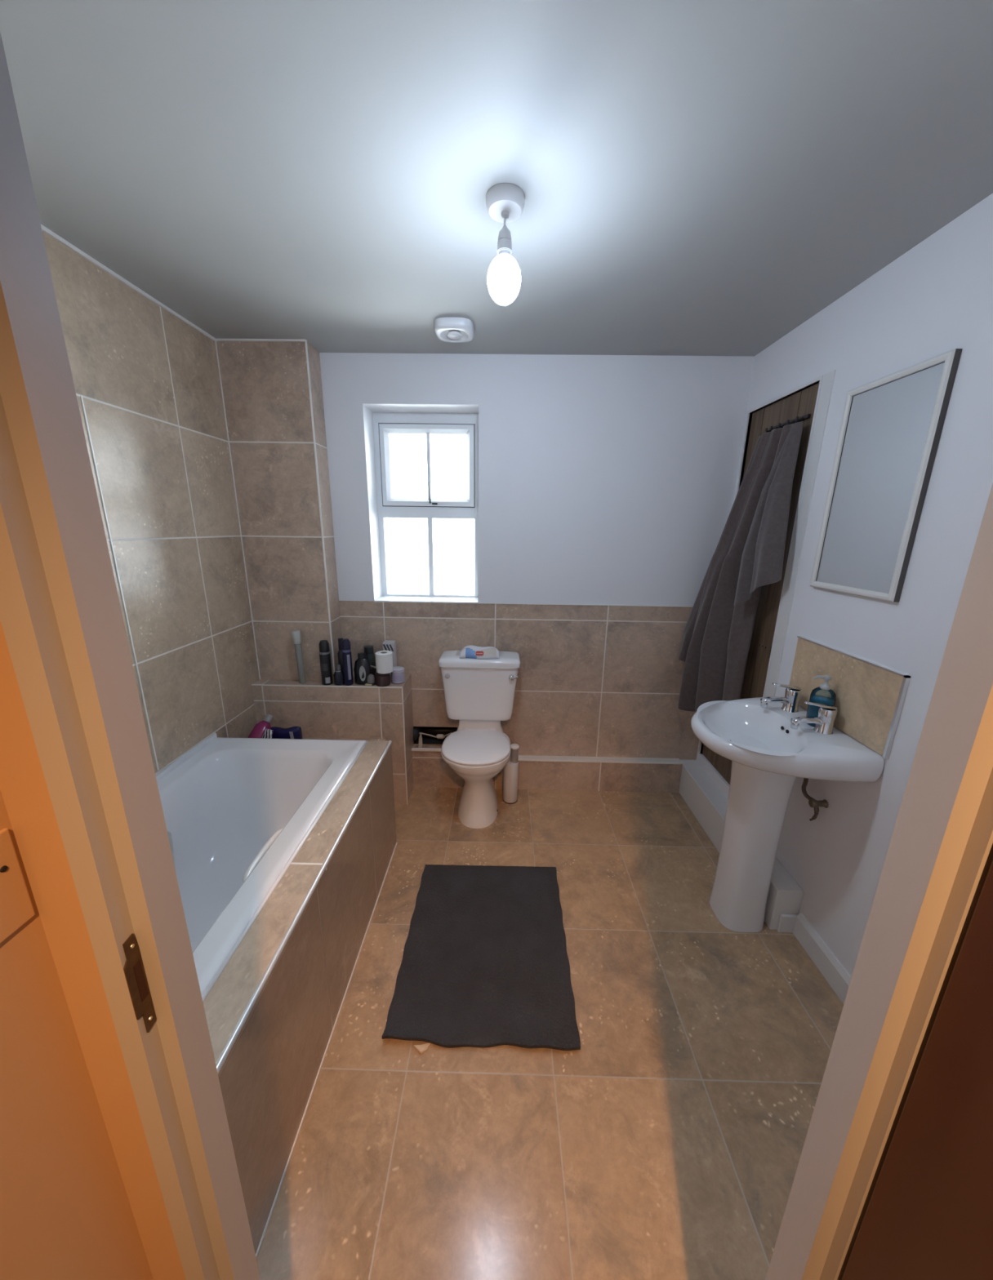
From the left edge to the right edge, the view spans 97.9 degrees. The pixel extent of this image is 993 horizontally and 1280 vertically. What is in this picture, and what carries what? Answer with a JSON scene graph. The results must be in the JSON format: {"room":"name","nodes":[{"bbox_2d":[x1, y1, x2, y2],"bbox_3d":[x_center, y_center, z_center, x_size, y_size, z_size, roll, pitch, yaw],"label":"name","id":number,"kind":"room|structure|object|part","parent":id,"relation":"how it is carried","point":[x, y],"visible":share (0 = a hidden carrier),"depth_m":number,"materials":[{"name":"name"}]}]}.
{"room":"bathroom","nodes":[
{"label":"bathroom","id":0,"kind":"room"},
{"bbox_2d":[0,790,153,1279],"bbox_3d":[-0.977,0.490,-0.415,1.075,2.475,1.717,1,15,1],"label":"wall","id":1,"kind":"structure","parent":0,"point":[66,1213],"depth_m":0.41,"materials":[{"name":"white paint"}]},
{"bbox_2d":[0,827,35,943],"bbox_3d":[-0.422,0.215,0.347,0.005,0.093,0.076,1,15,1],"label":"switch plate","id":2,"kind":"object","parent":1,"relation":"attached to","point":[16,908],"visible":1,"depth_m":0.37,"materials":[{"name":"brown paint"}]},
{"bbox_2d":[0,621,186,1279],"bbox_3d":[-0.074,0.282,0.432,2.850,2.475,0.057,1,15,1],"label":"door trim","id":3,"kind":"structure","parent":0,"point":[24,789],"depth_m":0.41,"materials":[{"name":"white paint"}]},
{"bbox_2d":[0,31,992,1279],"bbox_3d":[0.029,0.548,0.119,0.839,2.120,0.795,1,15,1],"label":"door frame","id":4,"kind":"structure","parent":3,"relation":"in","point":[893,1179],"depth_m":0.39,"materials":[{"name":"grey paint"}]},
{"bbox_3d":[-0.360,0.348,0.434,0.003,0.118,0.018,1,15,1],"label":"strike plate","id":5,"kind":"part","parent":4,"relation":"part of","materials":[{"name":"gold metal"}]},
{"bbox_2d":[41,231,259,774],"bbox_3d":[-1.430,-0.017,1.506,0.100,2.475,2.325,1,15,1],"label":"wall","id":6,"kind":"structure","parent":0,"point":[148,381],"depth_m":1.79,"materials":[{"name":"tile"}]},
{"bbox_2d":[80,395,159,770],"bbox_3d":[-1.375,-0.135,1.597,0.003,1.380,0.005,1,15,1],"label":"trim","id":7,"kind":"structure","parent":6,"relation":"attached to","point":[81,397],"depth_m":1.57,"materials":[{"name":"white"}]},
{"bbox_2d":[40,224,306,679],"bbox_3d":[-1.158,-0.355,1.334,0.438,1.726,1.970,1,15,1],"label":"trim","id":8,"kind":"structure","parent":6,"relation":"attached to","point":[44,228],"depth_m":1.90,"materials":[{"name":"white plastic"}]},
{"bbox_2d":[216,341,342,680],"bbox_3d":[-1.144,-0.260,2.456,0.438,2.475,0.155,1,15,1],"label":"wall column","id":9,"kind":"structure","parent":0,"point":[265,384],"depth_m":2.26,"materials":[{"name":"tile"}]},
{"bbox_2d":[304,339,334,675],"bbox_3d":[-0.923,-0.599,2.285,0.007,1.726,0.007,1,15,1],"label":"trim","id":10,"kind":"structure","parent":9,"relation":"attached to","point":[306,348],"depth_m":2.25,"materials":[{"name":"white plastic"}]},
{"bbox_2d":[251,672,413,804],"bbox_3d":[-0.952,0.590,2.630,0.847,0.749,0.240,1,15,1],"label":"wall","id":11,"kind":"structure","parent":0,"point":[320,712],"depth_m":2.46,"materials":[{"name":"tile"}]},
{"bbox_2d":[291,630,306,684],"bbox_3d":[-1.102,0.097,2.418,0.044,0.303,0.044,-1,15,1],"label":"slim bottle","id":12,"kind":"object","parent":11,"relation":"on","point":[295,634],"visible":1,"depth_m":2.40,"materials":[{"name":"grey plastic"}]},
{"bbox_2d":[318,640,333,684],"bbox_3d":[-0.955,0.124,2.417,0.058,0.255,0.059,1,15,1],"label":"spray can","id":13,"kind":"object","parent":11,"relation":"on","point":[324,651],"visible":1,"depth_m":2.40,"materials":[{"name":"black metal"}]},
{"bbox_2d":[251,684,408,804],"bbox_3d":[-0.953,0.619,2.513,0.850,0.751,0.006,1,15,1],"label":"trim","id":14,"kind":"structure","parent":11,"relation":"attached to","point":[251,684],"depth_m":2.42,"materials":[{"name":"white plastic"}]},
{"bbox_2d":[333,663,344,684],"bbox_3d":[-0.886,0.192,2.432,0.058,0.117,0.046,1,15,1],"label":"bottle","id":15,"kind":"object","parent":11,"relation":"on","point":[338,675],"visible":0.98,"depth_m":2.42,"materials":[{"name":"black plastic"}]},
{"bbox_2d":[337,638,343,671],"bbox_3d":[-0.875,0.114,2.455,0.048,0.257,0.038,1,15,1],"label":"bottle","id":16,"kind":"object","parent":11,"relation":"on","point":[340,640],"visible":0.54,"depth_m":2.43,"materials":[{"name":"black"}]},
{"bbox_2d":[341,638,353,685],"bbox_3d":[-0.832,0.122,2.413,0.050,0.264,0.050,1,15,1],"label":"spray can","id":17,"kind":"object","parent":11,"relation":"on","point":[345,643],"visible":1,"depth_m":2.40,"materials":[{"name":"blue metal"}]},
{"bbox_2d":[353,652,371,684],"bbox_3d":[-0.756,0.159,2.442,0.098,0.180,0.060,1,15,1],"label":"shampoo bottle","id":18,"kind":"object","parent":11,"relation":"on","point":[362,668],"visible":0.96,"depth_m":2.42,"materials":[{"name":"black plastic"}]},
{"bbox_2d":[363,644,375,667],"bbox_3d":[-0.734,0.132,2.502,0.066,0.202,0.066,1,15,1],"label":"bottle","id":19,"kind":"object","parent":11,"relation":"on","point":[368,650],"visible":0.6,"depth_m":2.47,"materials":[{"name":"grey plastic"}]},
{"bbox_2d":[366,674,375,685],"bbox_3d":[-0.707,0.222,2.439,0.047,0.061,0.047,1,15,1],"label":"cap","id":20,"kind":"object","parent":11,"relation":"on","point":[371,679],"visible":0.98,"depth_m":2.42,"materials":[{"name":"grey plastic"}]},
{"bbox_2d":[371,666,376,678],"bbox_3d":[-0.701,0.195,2.498,0.060,0.083,0.037,1,15,1],"label":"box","id":21,"kind":"object","parent":11,"relation":"on","point":[373,669],"visible":0.11,"depth_m":2.48,"materials":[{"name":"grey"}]},
{"bbox_2d":[374,671,390,686],"bbox_3d":[-0.640,0.214,2.436,0.080,0.079,0.080,1,15,1],"label":"jar","id":22,"kind":"object","parent":11,"relation":"on","point":[381,679],"visible":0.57,"depth_m":2.40,"materials":[{"name":"red glass"}]},
{"bbox_3d":[-0.639,0.185,2.428,0.080,0.019,0.080,1,15,1],"label":"lid","id":23,"kind":"part","parent":22,"relation":"part of","materials":[{"name":"black"}]},
{"bbox_2d":[375,650,393,673],"bbox_3d":[-0.625,0.123,2.412,0.092,0.110,0.092,1,15,1],"label":"toilet roll","id":24,"kind":"object","parent":22,"relation":"on","point":[384,659],"visible":1,"depth_m":2.38,"materials":[{"name":"white paper"}]},
{"bbox_2d":[382,640,396,677],"bbox_3d":[-0.628,0.113,2.556,0.064,0.215,0.062,1,15,1],"label":"patterned box","id":25,"kind":"object","parent":11,"relation":"on","point":[388,645],"visible":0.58,"depth_m":2.52,"materials":[{"name":"grey cardboard"}]},
{"bbox_2d":[391,666,404,684],"bbox_3d":[-0.568,0.200,2.485,0.077,0.084,0.077,1,15,1],"label":"tub","id":26,"kind":"object","parent":11,"relation":"on","point":[397,674],"visible":0.91,"depth_m":2.46,"materials":[{"name":"grey"}]},
{"bbox_3d":[-0.567,0.169,2.477,0.077,0.020,0.077,1,15,1],"label":"lid","id":27,"kind":"part","parent":26,"relation":"part of","materials":[{"name":"grey plastic"}]},
{"bbox_2d":[302,737,386,740],"bbox_3d":[-1.013,0.814,2.397,0.740,0.430,0.325,1,15,1],"label":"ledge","id":28,"kind":"structure","parent":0,"point":[306,738],"depth_m":2.49,"materials":[{"name":"stone"}]},
{"bbox_2d":[247,714,273,737],"bbox_3d":[-1.278,0.503,2.342,0.084,0.169,0.167,8,16,25],"label":"shampoo bottle","id":29,"kind":"object","parent":28,"relation":"on","point":[259,729],"visible":0.68,"depth_m":2.33,"materials":[{"name":"pink plastic"}]},
{"bbox_2d":[262,728,273,738],"bbox_3d":[-1.211,0.546,2.298,0.084,0.133,0.080,9,17,28],"label":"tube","id":30,"kind":"object","parent":28,"relation":"on","point":[268,734],"visible":0.16,"depth_m":2.30,"materials":[{"name":"grey plastic"}]},
{"bbox_2d":[271,726,302,738],"bbox_3d":[-1.185,0.528,2.416,0.185,0.103,0.072,1,15,1],"label":"packet","id":31,"kind":"object","parent":28,"relation":"on","point":[293,732],"visible":0.52,"depth_m":2.39,"materials":[{"name":"blue plastic"}]},
{"bbox_2d":[288,731,293,738],"bbox_3d":[-1.126,0.542,2.384,0.024,0.075,0.004,1,15,1],"label":"print","id":32,"kind":"object","parent":31,"relation":"attached to","point":[291,733],"depth_m":2.38,"materials":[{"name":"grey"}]},
{"bbox_2d":[0,0,992,355],"bbox_3d":[-0.053,-1.028,0.354,2.850,0.100,4.000,1,15,1],"label":"ceiling","id":33,"kind":"structure","parent":0,"point":[695,177],"depth_m":1.02,"materials":[{"name":"grey paint"}]},
{"bbox_2d":[433,317,474,342],"bbox_3d":[-0.186,-1.363,1.912,0.172,0.041,0.172,1,15,1],"label":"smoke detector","id":34,"kind":"object","parent":33,"relation":"in","point":[454,330],"visible":1,"depth_m":1.86,"materials":[{"name":"white plastic"}]},
{"bbox_2d":[485,182,524,305],"bbox_3d":[0.022,-1.066,1.190,0.104,0.245,0.104,1,15,1],"label":"pendant light","id":35,"kind":"object","parent":33,"relation":"hanging from","point":[504,202],"visible":1,"depth_m":1.17,"materials":[{"name":"white plastic"}]},
{"bbox_3d":[0.021,-1.004,1.206,0.094,0.116,0.094,1,15,1],"label":"bulb","id":36,"kind":"part","parent":35,"relation":"part of","materials":[{"name":"white glass"}]},
{"bbox_2d":[319,352,754,759],"bbox_3d":[-0.035,-0.290,2.633,2.850,2.475,0.240,1,15,1],"label":"wall","id":37,"kind":"structure","parent":0,"point":[603,479],"depth_m":2.41,"materials":[{"name":"white paint"}]},
{"bbox_2d":[372,412,478,603],"bbox_3d":[-0.403,-0.757,2.514,0.609,1.052,0.237,1,15,1],"label":"window","id":38,"kind":"structure","parent":37,"relation":"in","point":[384,424],"depth_m":2.54,"materials":[{"name":"white plastic"}]},
{"bbox_3d":[-0.411,-0.244,2.617,0.609,0.008,0.177,1,15,1],"label":"sill","id":39,"kind":"part","parent":38,"relation":"part of","materials":[{"name":"white plastic"}]},
{"bbox_3d":[-0.399,-1.013,2.527,0.541,0.445,0.062,1,15,1],"label":"sash","id":40,"kind":"part","parent":38,"relation":"part of","materials":[{"name":"white plastic"}]},
{"bbox_3d":[-0.371,-0.858,2.532,0.048,0.125,0.012,0,15,-3],"label":"handle","id":41,"kind":"part","parent":38,"relation":"part of","materials":[{"name":"grey"}]},
{"bbox_2d":[413,733,447,744],"bbox_3d":[-0.373,0.576,2.876,0.453,0.223,0.256,1,15,1],"label":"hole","id":42,"kind":"structure","parent":37,"relation":"attached to","point":[425,739],"depth_m":2.82,"materials":[{"name":"black"}]},
{"bbox_2d":[417,732,451,748],"bbox_3d":[-0.386,0.629,2.740,0.208,0.121,0.091,1,15,1],"label":"pipe","id":43,"kind":"object","parent":37,"relation":"hanging from","point":[438,735],"visible":0.98,"depth_m":2.69,"materials":[{"name":"beige plastic"}]},
{"bbox_2d":[413,726,457,740],"bbox_3d":[-0.396,0.597,2.819,0.329,0.093,0.182,1,15,1],"label":"hole","id":44,"kind":"object","parent":37,"relation":"in","point":[416,730],"visible":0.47,"depth_m":2.85,"materials":[{"name":"black"}]},
{"bbox_2d":[411,747,682,764],"bbox_3d":[0.317,0.726,2.702,1.693,0.070,0.015,1,15,1],"label":"trim","id":45,"kind":"structure","parent":37,"relation":"attached to","point":[412,748],"depth_m":2.70,"materials":[{"name":"white"}]},
{"bbox_2d":[412,744,682,792],"bbox_3d":[0.316,0.820,2.760,1.693,0.270,0.060,1,15,1],"label":"baseboard","id":46,"kind":"structure","parent":37,"relation":"attached to","point":[429,768],"depth_m":2.74,"materials":[{"name":"tile"}]},
{"bbox_2d":[477,602,693,607],"bbox_3d":[0.564,-0.204,2.518,1.345,0.006,0.004,1,15,1],"label":"trim","id":47,"kind":"structure","parent":37,"relation":"attached to","point":[477,602],"depth_m":2.52,"materials":[{"name":"white"}]},
{"bbox_2d":[256,786,843,1279],"bbox_3d":[-0.087,1.464,1.002,2.850,0.100,4.000,1,15,1],"label":"floor","id":48,"kind":"structure","parent":0,"point":[668,1145],"depth_m":1.27,"materials":[{"name":"tile"}]},
{"bbox_2d":[155,732,397,1257],"bbox_3d":[-0.964,0.955,1.459,0.863,0.632,1.550,1,15,1],"label":"bathtub","id":49,"kind":"object","parent":48,"relation":"on","point":[284,849],"depth_m":1.42,"materials":[{"name":"white plastic"}]},
{"bbox_3d":[-1.255,0.855,1.662,0.044,0.285,0.022,1,15,1],"label":"plastic strip","id":50,"kind":"part","parent":49,"relation":"part of","materials":[{"name":"white plastic"}]},
{"bbox_2d":[156,737,365,995],"bbox_3d":[-1.024,0.887,1.435,0.741,0.434,1.535,1,15,1],"label":"tub","id":51,"kind":"object","parent":49,"relation":"in","point":[238,813],"depth_m":1.86,"materials":[{"name":"white ceramic"}]},
{"bbox_3d":[-0.537,0.697,1.384,0.015,0.015,1.550,1,15,1],"label":"edge trim","id":52,"kind":"part","parent":49,"relation":"part of","materials":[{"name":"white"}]},
{"bbox_2d":[413,1042,431,1053],"bbox_3d":[-0.237,1.306,1.382,0.055,0.009,0.025,-2,15,-9],"label":"paper scrap","id":53,"kind":"object","parent":48,"relation":"on","point":[422,1048],"visible":1,"depth_m":1.38,"materials":[{"name":"beige paper"}]},
{"bbox_2d":[438,650,519,828],"bbox_3d":[-0.103,0.566,2.456,0.462,0.905,0.512,1,15,1],"label":"toilet","id":54,"kind":"object","parent":48,"relation":"on","point":[479,693],"visible":0.99,"depth_m":2.43,"materials":[{"name":"white ceramic"}]},
{"bbox_3d":[-0.113,0.608,2.403,0.382,0.017,0.389,1,15,1],"label":"seat","id":55,"kind":"part","parent":54,"relation":"part of","materials":[{"name":"white plastic"}]},
{"bbox_3d":[-0.113,0.588,2.398,0.380,0.023,0.389,1,15,1],"label":"lid","id":56,"kind":"part","parent":54,"relation":"part of","materials":[{"name":"white plastic"}]},
{"bbox_2d":[459,644,498,658],"bbox_3d":[-0.095,0.064,2.463,0.220,0.060,0.108,1,15,1],"label":"packet","id":57,"kind":"object","parent":54,"relation":"on","point":[472,651],"visible":1,"depth_m":2.43,"materials":[{"name":"white plastic"}]},
{"bbox_3d":[-0.095,0.111,2.497,0.462,0.046,0.202,1,15,1],"label":"cistern lid","id":58,"kind":"part","parent":54,"relation":"part of","materials":[{"name":"white ceramic"}]},
{"bbox_2d":[456,720,504,733],"bbox_3d":[-0.100,0.511,2.625,0.300,0.125,0.140,1,15,1],"label":"shelf","id":59,"kind":"object","parent":54,"relation":"attached to","point":[478,726],"depth_m":2.57,"materials":[{"name":"white ceramic"}]},
{"bbox_3d":[0.096,0.212,2.413,0.057,0.036,0.033,1,15,1],"label":"flush lever","id":60,"kind":"part","parent":54,"relation":"part of","materials":[{"name":"silver metal"}]},
{"bbox_2d":[381,864,580,1050],"bbox_3d":[-0.040,1.201,1.752,0.650,0.029,0.769,1,15,1],"label":"bath mat","id":61,"kind":"object","parent":48,"relation":"on","point":[485,962],"visible":1,"depth_m":1.64,"materials":[{"name":"grey fabric"}]},
{"bbox_2d":[502,743,519,804],"bbox_3d":[0.087,0.803,2.615,0.091,0.370,0.091,1,15,1],"label":"toilet brush","id":62,"kind":"object","parent":48,"relation":"on","point":[511,768],"visible":0.93,"depth_m":2.58,"materials":[{"name":"white plastic"}]},
{"bbox_3d":[0.107,0.685,2.584,0.046,0.092,0.046,1,15,1],"label":"handle","id":63,"kind":"part","parent":62,"relation":"part of","materials":[{"name":"silver metal"}]},
{"bbox_2d":[690,683,884,932],"bbox_3d":[1.017,0.698,1.765,0.488,1.028,0.544,1,15,1],"label":"basin","id":64,"kind":"object","parent":48,"relation":"on","point":[771,742],"visible":1,"depth_m":1.70,"materials":[{"name":"white ceramic"}]},
{"bbox_2d":[760,683,801,712],"bbox_3d":[1.158,0.233,1.758,0.156,0.122,0.069,1,15,1],"label":"tap","id":65,"kind":"object","parent":64,"relation":"on","point":[790,701],"depth_m":1.75,"materials":[{"name":"silver metal"}]},
{"bbox_2d":[790,701,837,734],"bbox_3d":[1.155,0.282,1.572,0.156,0.122,0.069,1,15,1],"label":"tap","id":66,"kind":"object","parent":64,"relation":"on","point":[824,722],"depth_m":1.56,"materials":[{"name":"silver metal"}]},
{"bbox_2d":[805,675,835,725],"bbox_3d":[1.213,0.224,1.610,0.076,0.194,0.076,-8,17,-30],"label":"soap dispenser","id":67,"kind":"object","parent":64,"relation":"on","point":[812,710],"visible":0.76,"depth_m":1.60,"materials":[{"name":"blue plastic"}]},
{"bbox_2d":[805,686,835,716],"bbox_3d":[1.212,0.248,1.616,0.077,0.145,0.077,1,15,1],"label":"bottle","id":68,"kind":"object","parent":67,"relation":"attached to","point":[812,710],"depth_m":1.61,"materials":[{"name":"teal plastic"}]},
{"bbox_2d":[695,193,992,976],"bbox_3d":[1.319,0.031,1.470,0.100,2.475,2.325,1,15,1],"label":"wall","id":69,"kind":"structure","parent":0,"point":[935,299],"depth_m":1.41,"materials":[{"name":"white paint"}]},
{"bbox_2d":[702,382,818,784],"bbox_3d":[1.298,-0.160,2.212,0.089,1.940,0.517,1,15,1],"label":"door","id":70,"kind":"structure","parent":69,"relation":"in","point":[801,403],"depth_m":2.06,"materials":[{"name":"brown wood"}]},
{"bbox_2d":[677,423,793,711],"bbox_3d":[1.167,-0.286,2.224,0.189,1.429,0.444,-10,18,-34],"label":"towel","id":71,"kind":"object","parent":70,"relation":"hanging from","point":[715,644],"visible":0.76,"depth_m":2.18,"materials":[{"name":"grey fabric"}]},
{"bbox_2d":[733,421,804,605],"bbox_3d":[1.191,-0.520,1.877,0.133,0.783,0.177,1,15,1],"label":"towel","id":72,"kind":"object","parent":70,"relation":"hanging from","point":[762,554],"visible":1,"depth_m":1.86,"materials":[{"name":"grey fabric"}]},
{"bbox_3d":[1.283,-0.959,1.924,0.040,0.022,0.270,1,15,1],"label":"hook rail","id":73,"kind":"part","parent":70,"relation":"part of","materials":[{"name":"black metal"}]},
{"bbox_2d":[678,760,851,1004],"bbox_3d":[1.200,1.130,1.758,0.108,0.200,2.124,1,15,1],"label":"baseboard","id":74,"kind":"structure","parent":69,"relation":"attached to","point":[707,802],"depth_m":1.81,"materials":[{"name":"white paint"}]},
{"bbox_2d":[697,369,835,754],"bbox_3d":[1.288,-0.137,2.186,0.026,1.997,0.604,1,15,1],"label":"trim","id":75,"kind":"structure","parent":69,"relation":"attached to","point":[826,381],"depth_m":1.84,"materials":[{"name":"white paint"}]},
{"bbox_2d":[777,914,798,933],"bbox_3d":[1.215,1.179,1.798,0.078,0.085,0.012,1,15,1],"label":"trim","id":76,"kind":"structure","parent":69,"relation":"attached to","point":[786,922],"depth_m":1.79,"materials":[{"name":"white paint"}]},
{"bbox_2d":[788,635,911,759],"bbox_3d":[1.262,0.183,1.603,0.013,0.282,0.509,1,15,1],"label":"tile","id":77,"kind":"structure","parent":69,"relation":"attached to","point":[870,696],"depth_m":1.51,"materials":[{"name":"tile"}]},
{"bbox_2d":[808,348,962,602],"bbox_3d":[1.266,-0.508,1.462,0.024,0.703,0.384,1,15,1],"label":"wall mirror","id":78,"kind":"object","parent":69,"relation":"attached to","point":[891,425],"visible":1,"depth_m":1.42,"materials":[{"name":"white mirror"}]}
]}

